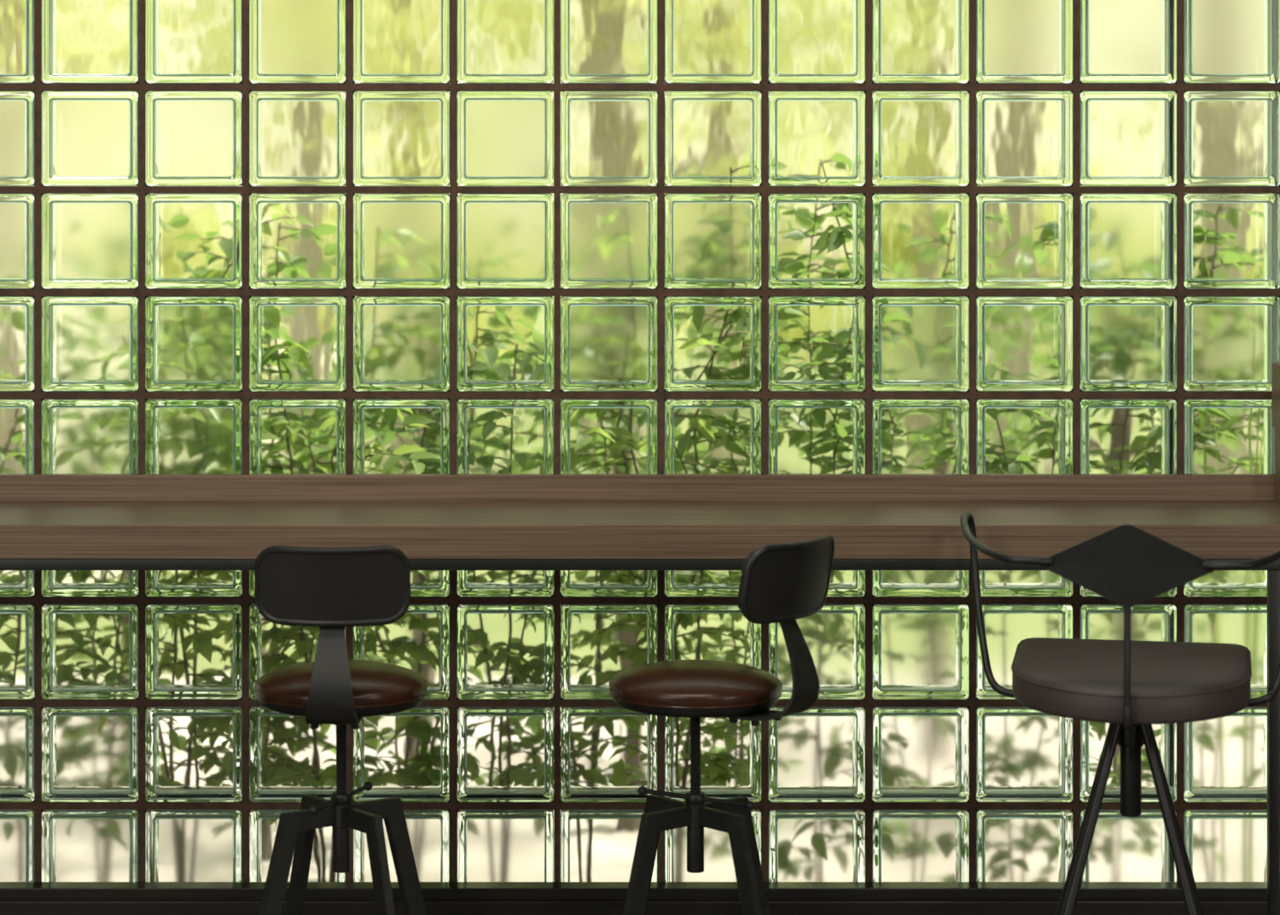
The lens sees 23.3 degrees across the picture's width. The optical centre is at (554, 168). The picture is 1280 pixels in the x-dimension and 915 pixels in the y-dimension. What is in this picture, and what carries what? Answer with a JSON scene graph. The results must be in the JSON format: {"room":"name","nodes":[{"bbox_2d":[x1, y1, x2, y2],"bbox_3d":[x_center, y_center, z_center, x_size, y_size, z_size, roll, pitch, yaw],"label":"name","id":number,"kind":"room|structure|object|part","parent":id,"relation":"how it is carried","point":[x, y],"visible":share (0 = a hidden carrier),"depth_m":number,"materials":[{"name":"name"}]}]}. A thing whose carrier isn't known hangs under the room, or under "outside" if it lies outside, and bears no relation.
{"room":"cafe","nodes":[
{"label":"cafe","id":0,"kind":"room"},
{"bbox_2d":[550,81,667,194],"bbox_3d":[0.530,-0.436,14.480,2.456,4.034,2.090,0,0,39],"label":"tree","id":1,"kind":"object","parent":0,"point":[553,82],"visible":0.02,"depth_m":14.58,"materials":[{"name":"green plant"}]},
{"bbox_3d":[0.400,1.590,1.470,9.500,0.100,9.240,0,0,0],"label":"floor","id":2,"kind":"structure","parent":0,"visible":0},
{"bbox_2d":[254,545,428,914],"bbox_3d":[-0.380,1.087,5.415,0.333,0.906,0.404,0,0,9],"label":"stool","id":3,"kind":"object","parent":2,"relation":"on","point":[331,589],"visible":1,"depth_m":5.32,"materials":[{"name":"black metal"}]},
{"bbox_3d":[-0.473,1.329,5.379,0.215,0.422,0.017,0,0,-36],"label":"leg","id":4,"kind":"part","parent":3,"relation":"part of","materials":[{"name":"black metal"}]},
{"bbox_3d":[-0.446,1.329,5.548,0.017,0.422,0.215,0,0,-36],"label":"leg","id":5,"kind":"part","parent":3,"relation":"part of","materials":[{"name":"black metal"}]},
{"bbox_3d":[-0.376,0.703,5.246,0.252,0.129,0.059,0,0,0],"label":"backrest","id":6,"kind":"part","parent":3,"relation":"part of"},
{"bbox_3d":[-0.375,1.105,5.450,0.016,0.016,0.240,0,0,21],"label":"turning handle","id":7,"kind":"part","parent":3,"relation":"part of","materials":[{"name":"black metal"}]},
{"bbox_3d":[-0.375,0.896,5.450,0.305,0.054,0.305,0,0,0],"label":"seat","id":8,"kind":"part","parent":3,"relation":"part of","materials":[{"name":"brown leather"}]},
{"bbox_3d":[-0.375,0.932,5.450,0.294,0.019,0.294,0,0,0],"label":"seat plate","id":9,"kind":"part","parent":3,"relation":"part of","materials":[{"name":"black metal"}]},
{"bbox_3d":[-0.304,1.329,5.352,0.017,0.422,0.215,0,0,-36],"label":"leg","id":10,"kind":"part","parent":3,"relation":"part of","materials":[{"name":"black metal"}]},
{"bbox_3d":[-0.277,1.329,5.521,0.215,0.422,0.017,0,0,-36],"label":"leg","id":11,"kind":"part","parent":3,"relation":"part of","materials":[{"name":"black metal"}]},
{"bbox_2d":[0,881,1267,914],"bbox_3d":[0.105,1.459,5.971,3.613,0.162,0.058,0,0,0],"label":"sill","id":12,"kind":"structure","parent":2,"relation":"on","point":[16,898],"depth_m":5.94,"materials":[{"name":"black"}]},
{"bbox_2d":[0,473,1279,914],"bbox_3d":[-0.065,1.065,5.788,3.370,0.951,0.416,0,0,0],"label":"countertop","id":13,"kind":"structure","parent":2,"relation":"on","point":[49,521],"depth_m":5.72,"materials":[{"name":"brown wood"}]},
{"bbox_2d":[0,501,1279,558],"bbox_3d":[-0.065,0.671,5.788,3.370,0.062,0.416,0,0,0],"label":"countertop","id":14,"kind":"structure","parent":13,"relation":"on","point":[28,530],"depth_m":5.58,"materials":[{"name":"brown wood"}]},
{"bbox_3d":[-0.065,0.713,5.595,3.270,0.022,0.024,0,0,0],"label":"rail","id":15,"kind":"part","parent":13,"relation":"part of","materials":[{"name":"black metal"}]},
{"bbox_3d":[1.296,1.131,5.595,0.020,0.818,0.022,0,0,0],"label":"leg","id":16,"kind":"part","parent":13,"relation":"part of","materials":[{"name":"black metal"}]},
{"bbox_2d":[1271,362,1279,503],"bbox_3d":[1.405,0.506,5.933,0.053,0.268,0.074,0,0,0],"label":"end post","id":17,"kind":"object","parent":13,"relation":"on","point":[1275,366],"visible":1,"depth_m":5.94,"materials":[{"name":"brown wood"}]},
{"bbox_2d":[608,534,834,914],"bbox_3d":[0.283,1.087,5.420,0.410,0.906,0.387,0,0,5],"label":"stool","id":18,"kind":"object","parent":2,"relation":"on","point":[784,584],"visible":1,"depth_m":5.35,"materials":[{"name":"black metal"}]},
{"bbox_3d":[0.155,1.329,5.372,0.215,0.422,0.017,0,0,-40],"label":"leg","id":19,"kind":"part","parent":18,"relation":"part of","materials":[{"name":"black metal"}]},
{"bbox_3d":[0.170,1.329,5.543,0.017,0.422,0.215,0,0,-40],"label":"leg","id":20,"kind":"part","parent":18,"relation":"part of","materials":[{"name":"black metal"}]},
{"bbox_3d":[0.247,0.896,5.450,0.305,0.054,0.305,0,0,0],"label":"seat","id":21,"kind":"part","parent":18,"relation":"part of","materials":[{"name":"brown leather"}]},
{"bbox_3d":[0.247,0.932,5.450,0.294,0.019,0.294,0,0,0],"label":"seat plate","id":22,"kind":"part","parent":18,"relation":"part of","materials":[{"name":"black metal"}]},
{"bbox_3d":[0.247,1.105,5.450,0.240,0.016,0.016,0,0,35],"label":"turning handle","id":23,"kind":"part","parent":18,"relation":"part of","materials":[{"name":"black metal"}]},
{"bbox_3d":[0.325,1.329,5.357,0.017,0.422,0.215,0,0,-40],"label":"leg","id":24,"kind":"part","parent":18,"relation":"part of","materials":[{"name":"black metal"}]},
{"bbox_3d":[0.340,1.329,5.528,0.215,0.422,0.017,0,0,-40],"label":"leg","id":25,"kind":"part","parent":18,"relation":"part of","materials":[{"name":"black metal"}]},
{"bbox_3d":[0.409,0.703,5.324,0.058,0.129,0.252,0,0,38],"label":"backrest","id":26,"kind":"part","parent":18,"relation":"part of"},
{"bbox_2d":[960,511,1279,914],"bbox_3d":[0.981,1.063,5.284,0.592,0.960,0.437,0,0,12],"label":"armchair","id":27,"kind":"object","parent":2,"relation":"on","point":[1132,686],"visible":1,"depth_m":5.20,"materials":[{"name":"grey leather"}]},
{"bbox_3d":[0.766,0.764,5.299,0.341,0.317,0.286,0,0,44],"label":"arm","id":28,"kind":"part","parent":27,"relation":"part of","materials":[{"name":"black metal"}]},
{"bbox_3d":[0.903,1.237,5.417,0.019,0.611,0.241,0,0,-35],"label":"leg","id":29,"kind":"part","parent":27,"relation":"part of","materials":[{"name":"black metal"}]},
{"bbox_3d":[0.867,1.237,5.219,0.241,0.611,0.019,0,0,-35],"label":"leg","id":30,"kind":"part","parent":27,"relation":"part of","materials":[{"name":"black metal"}]},
{"bbox_3d":[0.958,0.801,5.176,0.011,0.242,0.194,0,0,12],"label":"spine rod","id":31,"kind":"part","parent":27,"relation":"part of","materials":[{"name":"black metal"}]},
{"bbox_3d":[0.940,0.650,5.093,0.286,0.135,0.011,0,0,12],"label":"plate","id":32,"kind":"part","parent":27,"relation":"part of","materials":[{"name":"black metal"}]},
{"bbox_3d":[0.984,0.873,5.300,0.400,0.085,0.401,0,0,12],"label":"seat","id":33,"kind":"part","parent":27,"relation":"part of","materials":[{"name":"leather"}]},
{"bbox_3d":[1.065,1.237,5.183,0.019,0.611,0.241,0,0,-35],"label":"leg","id":34,"kind":"part","parent":27,"relation":"part of","materials":[{"name":"black metal"}]},
{"bbox_3d":[1.101,1.237,5.381,0.241,0.611,0.019,0,0,-35],"label":"leg","id":35,"kind":"part","parent":27,"relation":"part of","materials":[{"name":"black metal"}]},
{"bbox_3d":[1.183,0.764,5.210,0.341,0.317,0.286,0,0,-20],"label":"arm","id":36,"kind":"part","parent":27,"relation":"part of","materials":[{"name":"black metal"}]},
{"bbox_3d":[0.400,0.040,6.045,9.200,3.000,0.090,0,0,0],"label":"wall","id":37,"kind":"structure","parent":0,"visible":0},
{"bbox_2d":[0,570,1267,881],"bbox_3d":[0.105,1.041,6.040,2.626,0.795,0.082,0,0,0],"label":"window","id":38,"kind":"structure","parent":37,"relation":"in","point":[137,743],"depth_m":6.00,"materials":[{"name":"clear glass"}]},
{"bbox_2d":[0,0,1279,473],"bbox_3d":[0.105,0.140,6.040,2.626,1.007,0.082,0,0,0],"label":"window","id":39,"kind":"structure","parent":37,"relation":"in","point":[1061,254],"depth_m":6.00,"materials":[{"name":"clear glass"}]}
]}

